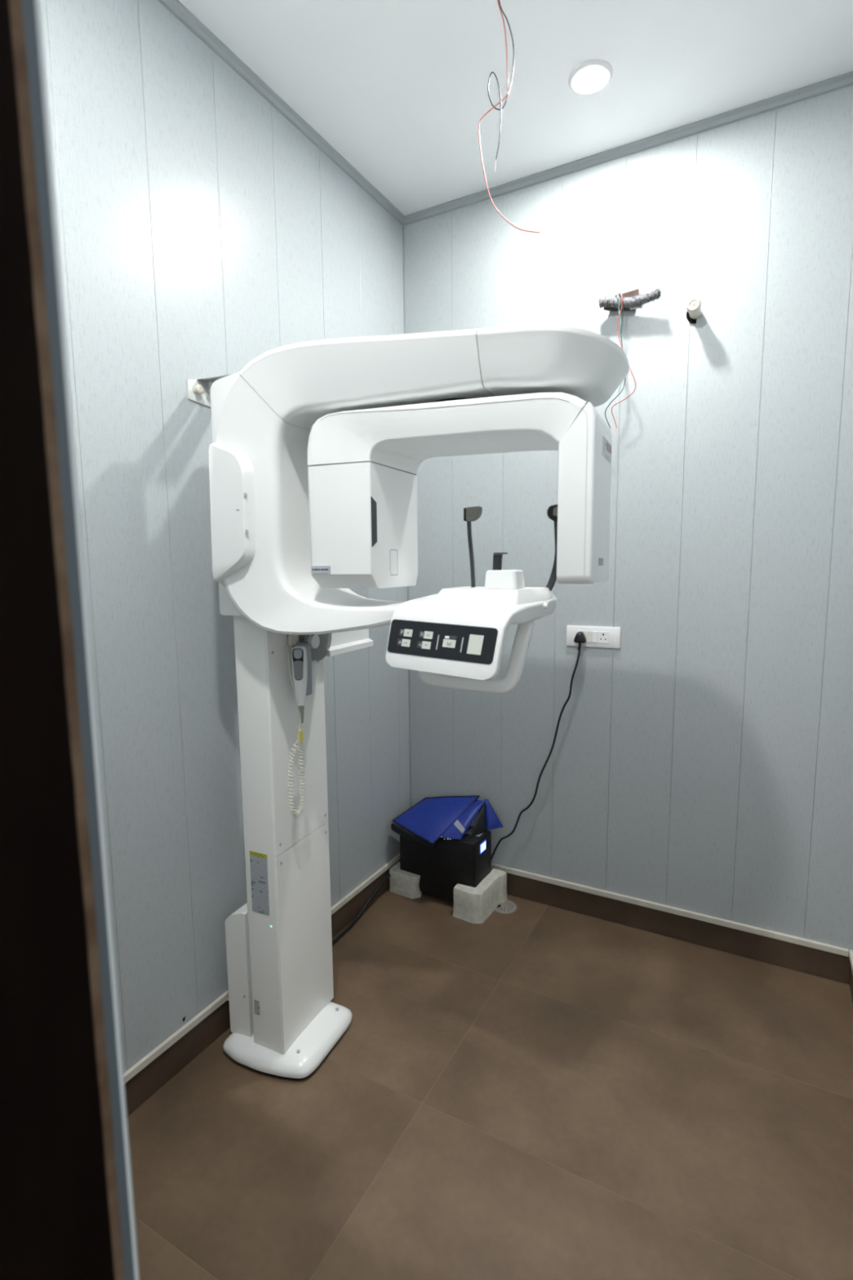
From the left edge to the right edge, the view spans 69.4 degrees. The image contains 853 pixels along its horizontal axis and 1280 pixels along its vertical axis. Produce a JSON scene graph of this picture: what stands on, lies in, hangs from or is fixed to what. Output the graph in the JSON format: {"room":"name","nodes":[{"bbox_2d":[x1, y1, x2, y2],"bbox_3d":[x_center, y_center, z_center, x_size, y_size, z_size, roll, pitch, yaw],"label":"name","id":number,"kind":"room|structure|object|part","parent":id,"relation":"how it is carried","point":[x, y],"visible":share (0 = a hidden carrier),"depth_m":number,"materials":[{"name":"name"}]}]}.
{"room":"radiology room","nodes":[
{"label":"radiology room","id":0,"kind":"room"},
{"bbox_2d":[40,0,410,1073],"bbox_3d":[-0.713,-0.236,1.998,0.092,3.156,2.580,3,8,29],"label":"wall","id":1,"kind":"structure","parent":0,"point":[202,234],"depth_m":1.84,"materials":[{"name":"grey"}]},
{"bbox_3d":[-0.945,-0.232,1.489,0.010,3.027,0.255,3,8,29],"label":"wall panel","id":2,"kind":"part","parent":1,"relation":"part of","materials":[{"name":"plastic"}]},
{"bbox_3d":[-0.822,-0.260,1.712,0.010,3.027,0.255,3,8,29],"label":"wall panel","id":3,"kind":"part","parent":1,"relation":"part of","materials":[{"name":"plastic"}]},
{"bbox_3d":[-0.699,-0.289,1.935,0.010,3.027,0.255,3,8,29],"label":"wall panel","id":4,"kind":"part","parent":1,"relation":"part of","materials":[{"name":"plastic"}]},
{"bbox_2d":[186,373,231,407],"bbox_3d":[-0.566,-0.767,1.866,0.240,0.110,0.187,3,8,29],"label":"wall bracket","id":5,"kind":"object","parent":1,"relation":"attached to","point":[198,390],"visible":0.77,"depth_m":1.87,"materials":[{"name":"white metal"}]},
{"bbox_3d":[-0.689,-0.755,1.858,0.027,0.026,0.026,3,8,29],"label":"knob","id":6,"kind":"part","parent":5,"relation":"part of","materials":[{"name":"white plastic"}]},
{"bbox_3d":[-0.669,-0.773,1.923,0.004,0.110,0.187,3,8,29],"label":"plate","id":7,"kind":"part","parent":5,"relation":"part of","materials":[{"name":"white metal"}]},
{"bbox_3d":[-0.558,-0.788,1.874,0.236,0.059,0.142,3,8,29],"label":"tie arm","id":8,"kind":"part","parent":5,"relation":"part of","materials":[{"name":"grey metal"}]},
{"bbox_3d":[-0.576,-0.318,2.158,0.010,3.027,0.255,3,8,29],"label":"wall panel","id":9,"kind":"part","parent":1,"relation":"part of","materials":[{"name":"plastic"}]},
{"bbox_2d":[123,853,399,1084],"bbox_3d":[-0.626,1.201,2.204,0.014,0.027,2.300,3,8,29],"label":"trim","id":10,"kind":"structure","parent":1,"relation":"attached to","point":[156,1052],"depth_m":1.99,"materials":[{"name":"beige plastic"}]},
{"bbox_2d":[124,859,399,1117],"bbox_3d":[-0.630,1.270,2.212,0.006,0.112,2.294,3,8,29],"label":"baseboard","id":11,"kind":"structure","parent":1,"relation":"attached to","point":[152,1077],"depth_m":1.99,"materials":[{"name":"brown wood"}]},
{"bbox_2d":[158,0,404,225],"bbox_3d":[-0.650,-1.791,1.831,0.022,0.028,2.300,3,8,29],"label":"trim","id":12,"kind":"structure","parent":1,"relation":"attached to","point":[175,7],"depth_m":2.06,"materials":[{"name":"grey plastic"}]},
{"bbox_3d":[-0.454,-0.347,2.381,0.010,3.027,0.255,3,8,29],"label":"wall panel","id":13,"kind":"part","parent":1,"relation":"part of","materials":[{"name":"paint"}]},
{"bbox_3d":[-0.330,-0.376,2.603,0.010,3.027,0.255,3,8,29],"label":"wall panel","id":14,"kind":"part","parent":1,"relation":"part of","materials":[{"name":"plastic"}]},
{"bbox_3d":[-0.207,-0.405,2.826,0.010,3.027,0.255,3,8,29],"label":"wall panel","id":15,"kind":"part","parent":1,"relation":"part of","materials":[{"name":"plastic"}]},
{"bbox_3d":[-0.122,-0.424,2.981,0.010,3.027,0.098,3,8,29],"label":"wall panel","id":16,"kind":"part","parent":1,"relation":"part of","materials":[{"name":"plastic"}]},
{"bbox_2d":[402,225,411,807],"bbox_3d":[-0.093,-0.424,3.018,0.005,2.986,0.005,3,8,29],"label":"trim","id":17,"kind":"structure","parent":1,"relation":"attached to","point":[402,225],"depth_m":3.09,"materials":[{"name":"grey plastic"}]},
{"bbox_2d":[127,888,852,1279],"bbox_3d":[0.030,1.457,1.358,2.200,0.060,3.400,3,8,29],"label":"floor","id":18,"kind":"structure","parent":0,"point":[536,1091],"depth_m":1.75,"materials":[{"name":"brown tile"}]},
{"bbox_2d":[332,873,391,945],"bbox_3d":[-0.303,1.213,2.725,0.053,0.093,0.924,3,8,25],"label":"cable","id":19,"kind":"object","parent":18,"relation":"on","point":[335,940],"visible":0.52,"depth_m":2.78,"materials":[{"name":"black rubber"}]},
{"bbox_2d":[389,861,422,898],"bbox_3d":[-0.088,1.169,2.999,0.163,0.110,0.116,3,8,29],"label":"foam block","id":20,"kind":"object","parent":18,"relation":"on","point":[402,882],"visible":0.91,"depth_m":2.95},
{"bbox_2d":[208,324,629,1079],"bbox_3d":[-0.034,0.291,1.858,1.208,2.132,0.680,3,8,25],"label":"machine","id":21,"kind":"object","parent":18,"relation":"on","point":[317,451],"visible":1,"depth_m":1.61,"materials":[{"name":"white plastic"}]},
{"bbox_2d":[286,644,307,816],"bbox_3d":[-0.382,0.277,1.838,0.062,0.518,0.082,-1,7,-4],"label":"switch","id":22,"kind":"object","parent":21,"relation":"hanging from","point":[299,660],"visible":1,"depth_m":1.82,"materials":[{"name":"white plastic"}]},
{"bbox_3d":[-0.389,0.392,1.847,0.029,0.286,0.078,3,8,25],"label":"coiled cord","id":23,"kind":"part","parent":22,"relation":"part of","materials":[{"name":"beige plastic"}]},
{"bbox_3d":[-0.376,0.107,1.831,0.045,0.179,0.033,-3,7,-16],"label":"handle","id":24,"kind":"part","parent":22,"relation":"part of","materials":[{"name":"white plastic"}]},
{"bbox_3d":[-0.115,-0.667,1.650,0.662,0.179,0.374,3,8,25],"label":"arm","id":25,"kind":"part","parent":21,"relation":"part of","materials":[{"name":"white plastic"}]},
{"bbox_3d":[0.031,0.002,1.458,0.303,0.090,0.017,4,9,34],"label":"control panel","id":26,"kind":"part","parent":21,"relation":"part of","materials":[{"name":"black plastic"}]},
{"bbox_3d":[0.118,-0.223,1.630,0.021,0.195,0.014,3,8,25],"label":"temple rod","id":27,"kind":"part","parent":21,"relation":"part of","materials":[{"name":"grey plastic"}]},
{"bbox_3d":[0.124,0.021,1.580,0.303,0.217,0.069,3,8,25],"label":"patient handle","id":28,"kind":"part","parent":21,"relation":"part of","materials":[{"name":"white plastic"}]},
{"bbox_3d":[0.196,-0.153,1.546,0.089,0.046,0.085,3,8,25],"label":"chin post","id":29,"kind":"part","parent":21,"relation":"part of","materials":[{"name":"white plastic"}]},
{"bbox_3d":[0.288,-0.084,1.506,0.020,0.015,0.015,4,8,30],"label":"knob","id":30,"kind":"part","parent":21,"relation":"part of","materials":[{"name":"white plastic"}]},
{"bbox_3d":[0.320,-0.215,1.570,0.049,0.210,0.012,3,8,25],"label":"temple rod","id":31,"kind":"part","parent":21,"relation":"part of","materials":[{"name":"grey plastic"}]},
{"bbox_3d":[0.319,-0.631,1.453,0.290,0.124,0.375,3,8,25],"label":"arm","id":32,"kind":"part","parent":21,"relation":"part of","materials":[{"name":"white plastic"}]},
{"bbox_2d":[452,868,507,924],"bbox_3d":[0.250,1.171,2.849,0.151,0.135,0.271,4,9,34],"label":"foam block","id":33,"kind":"object","parent":18,"relation":"on","point":[471,904],"visible":1,"depth_m":2.77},
{"bbox_2d":[391,795,502,902],"bbox_3d":[0.087,0.974,2.922,0.519,0.450,0.298,4,8,32],"label":"ups battery unit","id":34,"kind":"object","parent":33,"relation":"on","point":[467,861],"depth_m":2.88,"materials":[{"name":"black plastic"}]},
{"bbox_3d":[0.085,0.846,2.906,0.503,0.190,0.267,3,8,29],"label":"lead apron","id":35,"kind":"part","parent":34,"relation":"part of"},
{"bbox_3d":[0.260,1.057,2.840,0.005,0.294,0.164,4,8,32],"label":"panel","id":36,"kind":"part","parent":34,"relation":"part of","materials":[{"name":"black plastic"}]},
{"bbox_2d":[494,899,516,913],"bbox_3d":[0.361,1.236,2.857,0.116,0.003,0.116,3,8,29],"label":"floor drain","id":37,"kind":"object","parent":18,"relation":"on","point":[508,906],"visible":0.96,"depth_m":2.84,"materials":[{"name":"metal"}]},
{"bbox_2d":[178,0,852,215],"bbox_3d":[0.000,-1.744,0.960,2.200,0.080,3.400,3,8,29],"label":"ceiling","id":38,"kind":"structure","parent":0,"point":[397,88],"depth_m":1.97,"materials":[{"name":"white paint"}]},
{"bbox_2d":[487,0,514,172],"bbox_3d":[0.197,-1.522,1.623,0.070,0.529,0.017,-1,7,0],"label":"wire","id":39,"kind":"object","parent":38,"relation":"hanging from","point":[502,108],"visible":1,"depth_m":1.63,"materials":[{"name":"grey"}]},
{"bbox_2d":[478,0,541,233],"bbox_3d":[0.223,-1.445,1.635,0.171,0.684,0.004,-1,7,0],"label":"wire","id":40,"kind":"object","parent":38,"relation":"hanging from","point":[496,104],"visible":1,"depth_m":1.64,"materials":[{"name":"red"}]},
{"bbox_2d":[568,58,613,94],"bbox_3d":[0.535,-1.833,2.010,0.140,0.011,0.140,3,8,29],"label":"recessed light","id":41,"kind":"object","parent":38,"relation":"in","point":[590,77],"visible":1,"depth_m":2.00,"materials":[{"name":"white plastic"}]},
{"bbox_2d":[576,67,604,89],"bbox_3d":[0.535,-1.833,2.010,0.090,0.006,0.090,3,8,29],"label":"diffuser","id":42,"kind":"object","parent":41,"relation":"attached to","point":[587,78],"depth_m":2.01,"materials":[{"name":"white plastic"}]},
{"bbox_2d":[404,84,852,967],"bbox_3d":[0.801,-0.323,2.587,1.996,3.156,0.080,3,8,29],"label":"wall","id":43,"kind":"structure","parent":0,"point":[702,763],"depth_m":2.42,"materials":[{"name":"grey"}]},
{"bbox_3d":[0.017,-0.424,2.967,0.247,3.027,0.010,3,8,29],"label":"wall panel","id":44,"kind":"part","parent":43,"relation":"part of","materials":[{"name":"plastic"}]},
{"bbox_3d":[0.236,-0.411,2.848,0.249,3.027,0.010,3,8,29],"label":"wall panel","id":45,"kind":"part","parent":43,"relation":"part of","materials":[{"name":"plastic"}]},
{"bbox_3d":[0.455,-0.399,2.728,0.249,3.027,0.010,3,8,29],"label":"wall panel","id":46,"kind":"part","parent":43,"relation":"part of","materials":[{"name":"plastic"}]},
{"bbox_2d":[491,631,586,859],"bbox_3d":[0.465,0.546,2.804,0.492,1.192,0.036,3,8,29],"label":"power cable","id":47,"kind":"object","parent":43,"relation":"attached to","point":[580,637],"visible":0.92,"depth_m":2.72,"materials":[{"name":"black rubber"}]},
{"bbox_3d":[0.674,-0.386,2.609,0.249,3.027,0.010,3,8,29],"label":"wall panel","id":48,"kind":"part","parent":43,"relation":"part of","materials":[{"name":"plastic"}]},
{"bbox_2d":[566,625,620,648],"bbox_3d":[0.710,-0.015,2.622,0.226,0.089,0.015,3,8,29],"label":"wall socket","id":49,"kind":"object","parent":43,"relation":"attached to","point":[596,637],"visible":0.98,"depth_m":2.61,"materials":[{"name":"white plastic"}]},
{"bbox_2d":[574,630,585,636],"bbox_3d":[0.660,-0.016,2.646,0.047,0.050,0.002,3,8,29],"label":"outlet","id":50,"kind":"object","parent":49,"relation":"attached to","point":[575,631],"depth_m":2.64,"materials":[{"name":"white plastic"}]},
{"bbox_2d":[586,631,591,642],"bbox_3d":[0.694,-0.014,2.627,0.022,0.048,0.003,3,8,29],"label":"rocker switch","id":51,"kind":"object","parent":49,"relation":"attached to","point":[588,633],"depth_m":2.63,"materials":[{"name":"white plastic"}]},
{"bbox_2d":[592,631,597,642],"bbox_3d":[0.715,-0.013,2.614,0.021,0.048,0.005,3,8,29],"label":"rocker switch","id":52,"kind":"object","parent":49,"relation":"attached to","point":[594,633],"depth_m":2.61,"materials":[{"name":"white plastic"}]},
{"bbox_2d":[597,631,608,643],"bbox_3d":[0.746,-0.011,2.599,0.046,0.050,0.002,3,8,29],"label":"outlet","id":53,"kind":"object","parent":49,"relation":"attached to","point":[602,636],"depth_m":2.60,"materials":[{"name":"white plastic"}]},
{"bbox_2d":[603,288,639,311],"bbox_3d":[0.761,-1.322,2.412,0.141,0.072,0.038,3,8,29],"label":"hole","id":54,"kind":"object","parent":43,"relation":"attached to","point":[636,291],"visible":0.5,"depth_m":2.40,"materials":[{"name":"black plastic"}]},
{"bbox_2d":[598,285,664,311],"bbox_3d":[0.783,-1.307,2.360,0.247,0.093,0.088,3,8,29],"label":"conduit","id":55,"kind":"object","parent":54,"relation":"in","point":[633,302],"visible":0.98,"depth_m":2.36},
{"bbox_2d":[604,293,625,428],"bbox_3d":[0.736,-1.085,2.400,0.077,0.496,0.027,3,8,29],"label":"wire","id":56,"kind":"object","parent":55,"relation":"hanging from","point":[619,293],"visible":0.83,"depth_m":2.40,"materials":[{"name":"grey"}]},
{"bbox_2d":[615,293,622,392],"bbox_3d":[0.745,-1.149,2.388,0.042,0.365,0.024,3,8,29],"label":"wire","id":57,"kind":"object","parent":55,"relation":"hanging from","point":[615,294],"visible":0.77,"depth_m":2.38,"materials":[{"name":"teal"}]},
{"bbox_2d":[611,293,635,433],"bbox_3d":[0.765,-1.071,2.385,0.091,0.517,0.029,3,8,29],"label":"wire","id":58,"kind":"object","parent":55,"relation":"hanging from","point":[620,293],"visible":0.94,"depth_m":2.38,"materials":[{"name":"red"}]},
{"bbox_2d":[403,71,852,225],"bbox_3d":[0.722,-1.871,2.371,1.906,0.028,0.022,3,8,29],"label":"trim","id":59,"kind":"structure","parent":43,"relation":"attached to","point":[844,80],"depth_m":2.31,"materials":[{"name":"grey plastic"}]},
{"bbox_3d":[0.894,-0.373,2.490,0.249,3.027,0.010,3,8,29],"label":"wall panel","id":60,"kind":"part","parent":43,"relation":"part of","materials":[{"name":"plastic"}]},
{"bbox_2d":[491,862,848,956],"bbox_3d":[0.753,1.121,2.747,1.877,0.027,0.014,3,8,29],"label":"trim","id":61,"kind":"structure","parent":43,"relation":"attached to","point":[757,931],"depth_m":2.57,"materials":[{"name":"beige plastic"}]},
{"bbox_2d":[491,869,850,984],"bbox_3d":[0.752,1.189,2.760,1.899,0.112,0.006,3,8,29],"label":"baseboard","id":62,"kind":"structure","parent":43,"relation":"attached to","point":[811,961],"depth_m":2.57,"materials":[{"name":"brown wood"}]},
{"bbox_2d":[685,297,701,324],"bbox_3d":[0.988,-1.216,2.273,0.061,0.066,0.111,3,8,29],"label":"pipe stub","id":63,"kind":"object","parent":43,"relation":"attached to","point":[693,305],"visible":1,"depth_m":2.23,"materials":[{"name":"white plastic"}]},
{"bbox_3d":[1.113,-0.360,2.370,0.249,3.027,0.010,3,8,29],"label":"wall panel","id":64,"kind":"part","parent":43,"relation":"part of","materials":[{"name":"plastic"}]},
{"bbox_3d":[1.332,-0.347,2.251,0.249,3.027,0.010,3,8,29],"label":"wall panel","id":65,"kind":"part","parent":43,"relation":"part of","materials":[{"name":"plastic"}]},
{"bbox_3d":[1.511,-0.337,2.153,0.157,3.027,0.010,3,8,29],"label":"wall panel","id":66,"kind":"part","parent":43,"relation":"part of","materials":[{"name":"plastic"}]},
{"bbox_3d":[-0.445,-0.053,0.505,2.005,3.156,0.200,3,8,29],"label":"wall","id":67,"kind":"structure","parent":0,"visible":0},
{"bbox_2d":[0,0,139,1279],"bbox_3d":[-0.003,0.235,0.242,0.878,2.640,0.301,3,8,29],"label":"door frame","id":68,"kind":"structure","parent":67,"relation":"in","point":[67,1204],"depth_m":0.52,"materials":[{"name":"grey"}]},
{"bbox_3d":[1.018,-0.130,1.010,0.090,3.156,2.500,3,8,29],"label":"wall","id":69,"kind":"structure","parent":0,"visible":0},
{"bbox_2d":[848,966,852,1003],"bbox_3d":[1.038,1.367,1.307,0.006,0.112,2.300,3,8,29],"label":"baseboard","id":70,"kind":"structure","parent":69,"relation":"attached to","point":[851,978],"depth_m":2.26,"materials":[{"name":"brown tile"}]},
{"bbox_2d":[848,949,852,974],"bbox_3d":[1.033,1.298,1.301,0.014,0.027,2.300,3,8,29],"label":"trim","id":71,"kind":"structure","parent":69,"relation":"attached to","point":[851,952],"depth_m":2.26,"materials":[{"name":"beige plastic"}]}
]}

